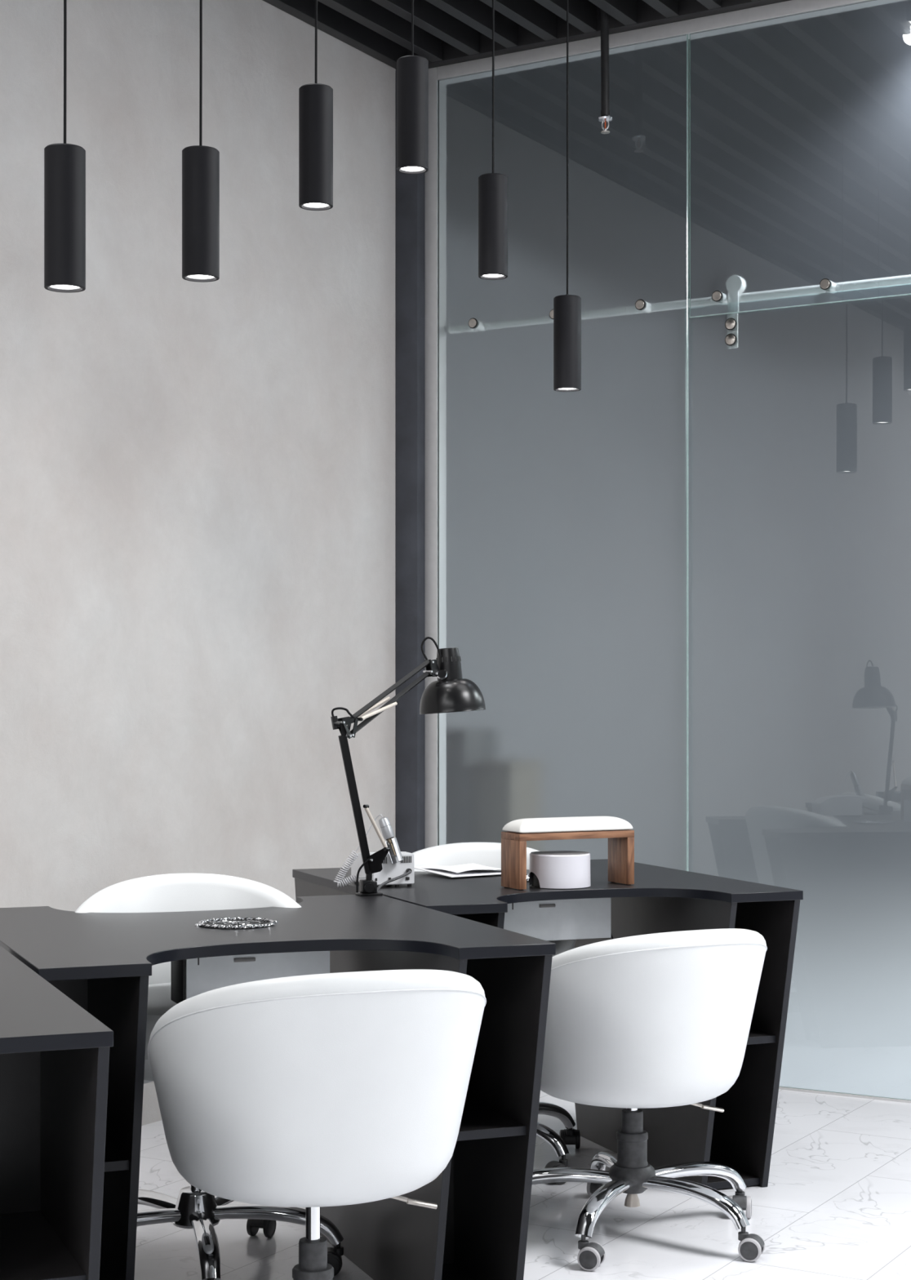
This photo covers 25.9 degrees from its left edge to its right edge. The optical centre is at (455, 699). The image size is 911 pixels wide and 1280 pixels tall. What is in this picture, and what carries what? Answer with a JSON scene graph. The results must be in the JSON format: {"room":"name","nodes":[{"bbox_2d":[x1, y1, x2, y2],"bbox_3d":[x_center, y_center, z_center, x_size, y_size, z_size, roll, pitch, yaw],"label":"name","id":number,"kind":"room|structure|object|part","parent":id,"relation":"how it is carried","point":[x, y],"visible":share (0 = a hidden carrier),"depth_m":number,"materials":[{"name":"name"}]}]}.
{"room":"salon","nodes":[
{"label":"salon","id":0,"kind":"room"},
{"bbox_2d":[0,0,395,1125],"bbox_3d":[-2.469,-0.590,3.128,0.200,3.600,8.700,0,0,30],"label":"wall","id":1,"kind":"structure","parent":0,"point":[197,480],"depth_m":5.79,"materials":[{"name":"paint"}]},
{"bbox_2d":[262,0,757,298],"bbox_3d":[1.501,-2.325,4.915,8.000,0.330,15.800,0,0,30],"label":"ceiling","id":2,"kind":"structure","parent":0,"point":[381,29],"depth_m":6.34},
{"bbox_2d":[44,0,85,293],"bbox_3d":[-0.705,-1.566,3.575,0.080,1.647,0.080,0,0,30],"label":"pendant lamp","id":3,"kind":"object","parent":2,"relation":"hanging from","point":[64,164],"visible":1,"depth_m":3.54,"materials":[{"name":"black plastic"}]},
{"bbox_3d":[-0.705,-1.685,3.575,0.006,1.370,0.005,0,0,30],"label":"cord","id":4,"kind":"part","parent":3,"relation":"part of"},
{"bbox_2d":[182,0,219,282],"bbox_3d":[-0.504,-1.612,3.918,0.080,1.556,0.080,0,0,30],"label":"pendant lamp","id":5,"kind":"object","parent":2,"relation":"hanging from","point":[200,163],"visible":1,"depth_m":3.89,"materials":[{"name":"black plastic"}]},
{"bbox_3d":[-0.504,-1.731,3.917,0.006,1.278,0.005,0,0,30],"label":"cord","id":6,"kind":"part","parent":5,"relation":"part of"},
{"bbox_2d":[298,0,333,210],"bbox_3d":[-0.300,-1.726,4.265,0.080,1.328,0.080,0,0,30],"label":"pendant lamp","id":7,"kind":"object","parent":2,"relation":"hanging from","point":[315,100],"visible":1,"depth_m":4.23,"materials":[{"name":"black plastic"}]},
{"bbox_3d":[-0.300,-1.846,4.265,0.006,1.048,0.005,0,0,30],"label":"cord","id":8,"kind":"part","parent":7,"relation":"part of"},
{"bbox_2d":[396,0,428,173],"bbox_3d":[-0.100,-1.811,4.606,0.080,1.158,0.080,0,0,30],"label":"pendant lamp","id":9,"kind":"object","parent":2,"relation":"hanging from","point":[412,71],"visible":1,"depth_m":4.58,"materials":[{"name":"black plastic"}]},
{"bbox_3d":[-0.100,-1.931,4.606,0.006,0.877,0.005,0,0,30],"label":"cord","id":10,"kind":"part","parent":9,"relation":"part of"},
{"bbox_2d":[478,0,507,279],"bbox_3d":[0.094,-1.722,4.936,0.080,1.335,0.080,0,0,30],"label":"pendant lamp","id":11,"kind":"object","parent":2,"relation":"hanging from","point":[492,187],"visible":1,"depth_m":4.91,"materials":[{"name":"black plastic"}]},
{"bbox_3d":[0.094,-1.839,4.936,0.006,1.062,0.005,0,0,30],"label":"cord","id":12,"kind":"part","parent":11,"relation":"part of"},
{"bbox_2d":[553,0,581,391],"bbox_3d":[0.299,-1.609,5.286,0.080,1.562,0.080,0,0,30],"label":"pendant lamp","id":13,"kind":"object","parent":2,"relation":"hanging from","point":[566,308],"visible":1,"depth_m":5.26,"materials":[{"name":"black plastic"}]},
{"bbox_3d":[0.299,-1.724,5.286,0.006,1.292,0.005,0,0,30],"label":"cord","id":14,"kind":"part","parent":13,"relation":"part of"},
{"bbox_2d":[395,0,790,70],"bbox_3d":[2.537,-2.275,5.217,6.320,0.230,0.070,0,0,30],"label":"beam","id":15,"kind":"structure","parent":2,"relation":"attached to","point":[646,15],"depth_m":6.43,"materials":[{"name":"grey metal"}]},
{"bbox_2d":[597,8,613,133],"bbox_3d":[0.476,-2.097,6.298,0.048,0.586,0.048,0,0,30],"label":"sprinkler","id":16,"kind":"object","parent":2,"relation":"attached to","point":[605,117],"visible":1,"depth_m":6.29,"materials":[{"name":"black metal"}]},
{"bbox_2d":[134,1089,910,1279],"bbox_3d":[1.501,1.260,4.915,8.000,0.100,15.800,0,0,30],"label":"floor","id":17,"kind":"structure","parent":0,"point":[835,1203],"depth_m":4.56,"materials":[{"name":"white tile"}]},
{"bbox_2d":[0,945,113,1279],"bbox_3d":[-1.115,0.831,3.051,0.970,0.758,1.030,0,0,-21],"label":"desk","id":18,"kind":"object","parent":17,"relation":"on","point":[55,1054],"visible":1,"depth_m":2.98,"materials":[{"name":"black wood"}]},
{"bbox_3d":[-0.744,0.846,3.165,0.157,0.728,0.016,0,0,-21],"label":"divider panel","id":19,"kind":"part","parent":18,"relation":"part of","materials":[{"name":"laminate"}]},
{"bbox_2d":[0,1210,86,1279],"bbox_3d":[-0.671,0.831,2.979,0.157,0.018,0.384,0,0,-21],"label":"shelf","id":20,"kind":"object","parent":18,"relation":"attached to","point":[33,1246],"depth_m":2.95,"materials":[{"name":"laminate"}]},
{"bbox_3d":[-0.675,0.846,3.224,0.016,0.728,1.018,0,0,-21],"label":"panel","id":21,"kind":"part","parent":18,"relation":"part of","materials":[{"name":"laminate"}]},
{"bbox_2d":[75,873,343,1279],"bbox_3d":[-0.562,0.801,4.176,0.638,0.818,0.653,0,0,-13],"label":"salon chair","id":22,"kind":"object","parent":17,"relation":"on","point":[196,1209],"visible":0.35,"depth_m":4.30,"materials":[{"name":"white leather"}]},
{"bbox_3d":[-0.682,1.109,4.315,0.281,0.084,0.045,0,0,41],"label":"leg","id":23,"kind":"part","parent":22,"relation":"part of","materials":[{"name":"silver metal"}]},
{"bbox_3d":[-0.700,1.109,4.110,0.281,0.084,0.045,0,0,-31],"label":"leg","id":24,"kind":"part","parent":22,"relation":"part of","materials":[{"name":"silver metal"}]},
{"bbox_2d":[143,982,177,1080],"bbox_3d":[-0.543,0.695,4.170,0.426,0.158,0.472,0,0,-13],"label":"seat cushion","id":25,"kind":"object","parent":22,"relation":"on","point":[159,996],"depth_m":4.01,"materials":[{"name":"white leather"}]},
{"bbox_2d":[75,873,301,1084],"bbox_3d":[-0.565,0.591,4.265,0.561,0.397,0.478,0,0,-13],"label":"backrest","id":26,"kind":"object","parent":22,"relation":"in","point":[170,892],"depth_m":4.42,"materials":[{"name":"white leather"}]},
{"bbox_3d":[-0.511,1.109,4.029,0.045,0.084,0.280,0,0,-13],"label":"leg","id":27,"kind":"part","parent":22,"relation":"part of","materials":[{"name":"silver metal"}]},
{"bbox_3d":[-0.481,1.109,4.361,0.045,0.084,0.281,0,0,23],"label":"leg","id":28,"kind":"part","parent":22,"relation":"part of","materials":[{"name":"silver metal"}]},
{"bbox_3d":[-0.376,1.109,4.185,0.281,0.084,0.045,0,0,5],"label":"leg","id":29,"kind":"part","parent":22,"relation":"part of","materials":[{"name":"silver metal"}]},
{"bbox_2d":[0,894,555,1279],"bbox_3d":[-0.450,0.831,4.041,0.970,0.758,1.030,0,0,-22],"label":"desk","id":30,"kind":"object","parent":17,"relation":"on","point":[477,1229],"visible":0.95,"depth_m":3.88,"materials":[{"name":"black laminate"}]},
{"bbox_3d":[-0.799,0.846,3.873,0.157,0.728,0.016,0,0,-21],"label":"divider panel","id":31,"kind":"part","parent":30,"relation":"part of","materials":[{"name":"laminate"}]},
{"bbox_2d":[104,1137,128,1172],"bbox_3d":[-0.726,0.831,3.686,0.157,0.018,0.384,0,0,-21],"label":"shelf","id":32,"kind":"object","parent":30,"relation":"attached to","point":[117,1153],"depth_m":3.56,"materials":[{"name":"laminate"}]},
{"bbox_3d":[-0.730,0.846,3.931,0.016,0.728,1.018,0,0,-21],"label":"panel","id":33,"kind":"part","parent":30,"relation":"part of","materials":[{"name":"laminate"}]},
{"bbox_2d":[171,917,329,1004],"bbox_3d":[-0.413,0.529,3.995,0.274,0.154,0.302,0,0,30],"label":"drawer","id":34,"kind":"object","parent":30,"relation":"attached to","point":[192,977],"depth_m":3.94,"materials":[{"name":"grey wood"}]},
{"bbox_3d":[-0.171,0.846,4.151,0.016,0.728,1.018,0,0,-21],"label":"panel","id":35,"kind":"part","parent":30,"relation":"part of","materials":[{"name":"laminate"}]},
{"bbox_2d":[330,636,485,896],"bbox_3d":[-0.097,0.153,4.741,0.169,0.615,0.513,0,0,30],"label":"desk lamp","id":36,"kind":"object","parent":30,"relation":"attached to","point":[451,693],"visible":1,"depth_m":4.73,"materials":[{"name":"metal"}]},
{"bbox_3d":[-0.259,0.036,4.561,0.054,0.037,0.014,0,0,-13],"label":"cord","id":37,"kind":"part","parent":36,"relation":"part of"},
{"bbox_3d":[-0.232,0.229,4.611,0.015,0.360,0.131,0,0,33],"label":"arm","id":38,"kind":"part","parent":36,"relation":"part of"},
{"bbox_3d":[-0.217,0.412,4.640,0.033,0.081,0.007,0,0,3],"label":"cord","id":39,"kind":"part","parent":36,"relation":"part of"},
{"bbox_3d":[-0.203,0.414,4.659,0.016,0.033,0.016,0,0,30],"label":"post","id":40,"kind":"part","parent":36,"relation":"part of","materials":[{"name":"metal"}]},
{"bbox_3d":[-0.156,-0.006,4.708,0.014,0.186,0.322,0,0,34],"label":"arm","id":41,"kind":"part","parent":36,"relation":"part of"},
{"bbox_3d":[-0.059,-0.124,4.860,0.052,0.061,0.011,0,0,-8],"label":"cord","id":42,"kind":"part","parent":36,"relation":"part of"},
{"bbox_3d":[-0.007,-0.008,4.890,0.164,0.088,0.164,0,0,30],"label":"lamp shade","id":43,"kind":"part","parent":36,"relation":"part of","materials":[{"name":"metal"}]},
{"bbox_3d":[-0.080,0.846,4.156,0.157,0.728,0.016,0,0,-22],"label":"divider panel","id":44,"kind":"part","parent":30,"relation":"part of","materials":[{"name":"laminate"}]},
{"bbox_2d":[441,1262,476,1279],"bbox_3d":[-0.021,1.197,4.006,0.157,0.018,0.307,0,0,-21],"label":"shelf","id":45,"kind":"object","parent":30,"relation":"attached to","point":[451,1271],"depth_m":4.10,"materials":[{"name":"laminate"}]},
{"bbox_2d":[456,1096,526,1141],"bbox_3d":[-0.007,0.831,3.970,0.157,0.018,0.384,0,0,-21],"label":"shelf","id":46,"kind":"object","parent":30,"relation":"attached to","point":[482,1117],"depth_m":3.85,"materials":[{"name":"laminate"}]},
{"bbox_3d":[-0.010,0.846,4.215,0.016,0.728,1.018,0,0,-21],"label":"panel","id":47,"kind":"part","parent":30,"relation":"part of","materials":[{"name":"laminate"}]},
{"bbox_2d":[147,968,486,1279],"bbox_3d":[-0.233,0.822,3.437,0.634,0.777,0.634,0,0,-21],"label":"salon chair","id":48,"kind":"object","parent":17,"relation":"on","point":[312,1092],"visible":1,"depth_m":3.18,"materials":[{"name":"white leather"}]},
{"bbox_3d":[-0.111,0.858,3.423,0.160,0.054,0.019,0,0,-12],"label":"lever","id":49,"kind":"part","parent":48,"relation":"part of","materials":[{"name":"metal"}]},
{"bbox_2d":[395,70,424,853],"bbox_3d":[-0.147,-0.475,6.798,0.090,3.370,0.080,0,0,30],"label":"column","id":50,"kind":"structure","parent":17,"relation":"on","point":[410,188],"depth_m":6.76,"materials":[{"name":"black metal"}]},
{"bbox_2d":[424,66,439,848],"bbox_3d":[-0.071,-0.475,6.791,0.049,3.370,0.054,0,0,30],"label":"frame","id":51,"kind":"object","parent":17,"relation":"on","point":[431,175],"visible":0.46,"depth_m":6.77,"materials":[{"name":"grey metal"}]},
{"bbox_2d":[413,842,580,1184],"bbox_3d":[0.012,0.801,5.174,0.630,0.818,0.674,0,0,5],"label":"salon chair","id":52,"kind":"object","parent":17,"relation":"on","point":[486,854],"visible":0.22,"depth_m":5.37,"materials":[{"name":"white leather"}]},
{"bbox_2d":[413,842,575,956],"bbox_3d":[0.051,0.591,5.236,0.561,0.397,0.478,0,0,5],"label":"tub","id":53,"kind":"object","parent":52,"relation":"in","point":[486,854],"depth_m":5.41,"materials":[{"name":"white leather"}]},
{"bbox_3d":[0.175,1.109,5.053,0.281,0.084,0.045,0,0,42],"label":"leg","id":54,"kind":"part","parent":52,"relation":"part of","materials":[{"name":"silver metal"}]},
{"bbox_3d":[0.197,1.109,5.258,0.281,0.084,0.045,0,0,-30],"label":"leg","id":55,"kind":"part","parent":52,"relation":"part of","materials":[{"name":"silver metal"}]},
{"bbox_2d":[292,858,803,1189],"bbox_3d":[0.198,0.831,5.070,0.970,0.758,1.030,0,0,-21],"label":"desk","id":56,"kind":"object","parent":17,"relation":"on","point":[660,900],"visible":0.2,"depth_m":4.93,"materials":[{"name":"black wood"}]},
{"bbox_3d":[-0.243,0.846,4.897,0.016,0.728,1.018,0,0,-21],"label":"panel","id":57,"kind":"part","parent":56,"relation":"part of","materials":[{"name":"laminate"}]},
{"bbox_2d":[333,813,413,893],"bbox_3d":[-0.189,0.371,4.835,0.188,0.181,0.334,0,0,-21],"label":"drill","id":58,"kind":"object","parent":56,"relation":"on","point":[397,866],"visible":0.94,"depth_m":4.85,"materials":[{"name":"white paint"}]},
{"bbox_3d":[-0.239,0.371,4.862,0.122,0.181,0.024,0,0,1],"label":"coiled cord","id":59,"kind":"part","parent":58,"relation":"part of","materials":[{"name":"white plastic"}]},
{"bbox_2d":[375,876,409,880],"bbox_3d":[-0.154,0.439,4.845,0.088,0.007,0.004,0,0,-21],"label":"switch","id":60,"kind":"object","parent":58,"relation":"attached to","point":[377,878],"depth_m":4.84,"materials":[{"name":"plastic"}]},
{"bbox_3d":[-0.155,0.438,4.757,0.023,0.042,0.211,0,0,22],"label":"power cord","id":61,"kind":"part","parent":58,"relation":"part of","materials":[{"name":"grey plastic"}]},
{"bbox_2d":[382,856,411,863],"bbox_3d":[-0.151,0.392,4.847,0.091,0.016,0.003,0,0,-21],"label":"vent","id":62,"kind":"object","parent":58,"relation":"attached to","point":[388,860],"depth_m":4.84,"materials":[{"name":"silver metal"}]},
{"bbox_2d":[413,862,501,877],"bbox_3d":[0.022,0.449,5.230,0.230,0.022,0.218,0,0,-35],"label":"open book","id":63,"kind":"object","parent":56,"relation":"on","point":[467,869],"visible":0.93,"depth_m":5.18,"materials":[{"name":"white paper"}]},
{"bbox_3d":[-0.082,0.846,4.960,0.016,0.728,1.018,0,0,-21],"label":"panel","id":64,"kind":"part","parent":56,"relation":"part of","materials":[{"name":"laminate"}]},
{"bbox_2d":[503,873,610,941],"bbox_3d":[0.235,0.529,5.024,0.274,0.154,0.302,0,0,30],"label":"drawer","id":65,"kind":"object","parent":56,"relation":"attached to","point":[571,918],"depth_m":4.97,"materials":[{"name":"silver metal"}]},
{"bbox_2d":[528,850,590,888],"bbox_3d":[0.257,0.418,4.875,0.151,0.084,0.151,0,0,-22],"label":"collector","id":66,"kind":"object","parent":56,"relation":"on","point":[548,869],"visible":1,"depth_m":4.81,"materials":[{"name":"white plastic"}]},
{"bbox_3d":[0.257,0.379,4.875,0.143,0.004,0.143,0,0,-21],"label":"lid","id":67,"kind":"part","parent":66,"relation":"part of","materials":[{"name":"plastic"}]},
{"bbox_2d":[501,816,634,889],"bbox_3d":[0.278,0.375,4.887,0.322,0.170,0.098,0,0,-26],"label":"manicure armrest","id":68,"kind":"object","parent":56,"relation":"on","point":[620,838],"visible":1,"depth_m":4.85,"materials":[{"name":"brown wood"}]},
{"bbox_3d":[0.142,0.400,4.821,0.019,0.117,0.098,0,0,-26],"label":"leg","id":69,"kind":"part","parent":68,"relation":"part of","materials":[{"name":"brown wood"}]},
{"bbox_2d":[502,816,632,833],"bbox_3d":[0.278,0.307,4.887,0.322,0.034,0.098,0,0,-26],"label":"cushion","id":70,"kind":"object","parent":68,"relation":"on","point":[580,824],"depth_m":4.85,"materials":[{"name":"white leather"}]},
{"bbox_3d":[0.414,0.400,4.954,0.019,0.117,0.098,0,0,-26],"label":"leg","id":71,"kind":"part","parent":68,"relation":"part of","materials":[{"name":"brown wood"}]},
{"bbox_3d":[0.477,0.846,5.180,0.016,0.728,1.018,0,0,-21],"label":"panel","id":72,"kind":"part","parent":56,"relation":"part of","materials":[{"name":"laminate"}]},
{"bbox_2d":[706,1155,759,1189],"bbox_3d":[0.627,1.197,5.035,0.157,0.018,0.307,0,0,-21],"label":"shelf","id":73,"kind":"object","parent":56,"relation":"attached to","point":[750,1175],"depth_m":4.94,"materials":[{"name":"laminate"}]},
{"bbox_3d":[0.638,0.846,5.244,0.016,0.728,1.018,0,0,-21],"label":"panel","id":74,"kind":"part","parent":56,"relation":"part of","materials":[{"name":"laminate"}]},
{"bbox_2d":[746,1027,775,1044],"bbox_3d":[0.641,0.831,4.999,0.157,0.018,0.384,0,0,-21],"label":"shelf","id":75,"kind":"object","parent":56,"relation":"attached to","point":[757,1036],"depth_m":4.85,"materials":[{"name":"laminate"}]},
{"bbox_2d":[532,928,767,1271],"bbox_3d":[0.410,0.852,4.503,0.629,0.717,0.667,0,0,-26],"label":"salon chair","id":76,"kind":"object","parent":17,"relation":"on","point":[663,1020],"visible":0.87,"depth_m":4.26,"materials":[{"name":"white leather"}]},
{"bbox_3d":[0.227,1.109,4.516,0.281,0.084,0.045,0,0,7],"label":"leg","id":77,"kind":"part","parent":76,"relation":"part of","materials":[{"name":"silver metal"}]},
{"bbox_3d":[0.368,1.109,4.667,0.045,0.084,0.281,0,0,-11],"label":"leg","id":78,"kind":"part","parent":76,"relation":"part of","materials":[{"name":"silver metal"}]},
{"bbox_3d":[0.327,1.109,4.336,0.045,0.084,0.281,0,0,25],"label":"leg","id":79,"kind":"part","parent":76,"relation":"part of","materials":[{"name":"silver metal"}]},
{"bbox_2d":[540,928,766,1108],"bbox_3d":[0.429,0.692,4.437,0.577,0.397,0.481,0,0,-26],"label":"tub","id":80,"kind":"object","parent":76,"relation":"in","point":[663,1020],"depth_m":4.25,"materials":[{"name":"white leather"}]},
{"bbox_3d":[0.529,1.109,4.375,0.281,0.084,0.045,0,0,43],"label":"leg","id":81,"kind":"part","parent":76,"relation":"part of","materials":[{"name":"silver metal"}]},
{"bbox_3d":[0.554,1.109,4.580,0.281,0.084,0.045,0,0,-29],"label":"leg","id":82,"kind":"part","parent":76,"relation":"part of","materials":[{"name":"silver metal"}]},
{"bbox_3d":[0.535,0.917,4.510,0.160,0.054,0.019,0,0,-17],"label":"lever","id":83,"kind":"part","parent":76,"relation":"part of","materials":[{"name":"metal"}]},
{"bbox_2d":[778,1086,910,1102],"bbox_3d":[2.612,1.206,5.209,6.181,0.007,0.008,0,0,30],"label":"frame","id":84,"kind":"object","parent":17,"relation":"on","point":[780,1087],"depth_m":6.04,"materials":[{"name":"grey metal"}]},
{"bbox_3d":[4.420,-0.453,4.159,2.000,3.326,0.050,0,0,30],"label":"wall","id":85,"kind":"structure","parent":0,"visible":0},
{"bbox_2d":[437,34,688,871],"bbox_3d":[0.340,-0.456,6.529,0.925,3.324,0.010,0,0,30],"label":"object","id":86,"kind":"structure","parent":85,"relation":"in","point":[563,520],"depth_m":6.51,"materials":[{"name":"clear glass"}]},
{"bbox_2d":[437,0,875,80],"bbox_3d":[2.616,-2.138,5.215,6.181,0.044,0.054,0,0,30],"label":"frame","id":87,"kind":"object","parent":85,"relation":"attached to","point":[788,8],"visible":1,"depth_m":6.36,"materials":[{"name":"grey metal"}]},
{"bbox_2d":[688,0,910,318],"bbox_3d":[2.146,-1.666,5.470,3.250,0.904,0.010,0,0,30],"label":"glass panel","id":88,"kind":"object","parent":85,"relation":"in","point":[800,125],"depth_m":6.11,"materials":[{"name":"clear glass"}]},
{"bbox_2d":[468,278,910,1100],"bbox_3d":[1.763,-0.070,5.726,4.170,2.548,0.075,0,0,30],"label":"door","id":89,"kind":"structure","parent":88,"relation":"attached to","point":[799,418],"depth_m":6.11,"materials":[{"name":"clear glass"}]},
{"bbox_3d":[1.762,-1.272,5.725,4.170,0.035,0.073,0,0,30],"label":"sliding door rail","id":90,"kind":"part","parent":89,"relation":"part of","materials":[{"name":"silver metal"}]}
]}

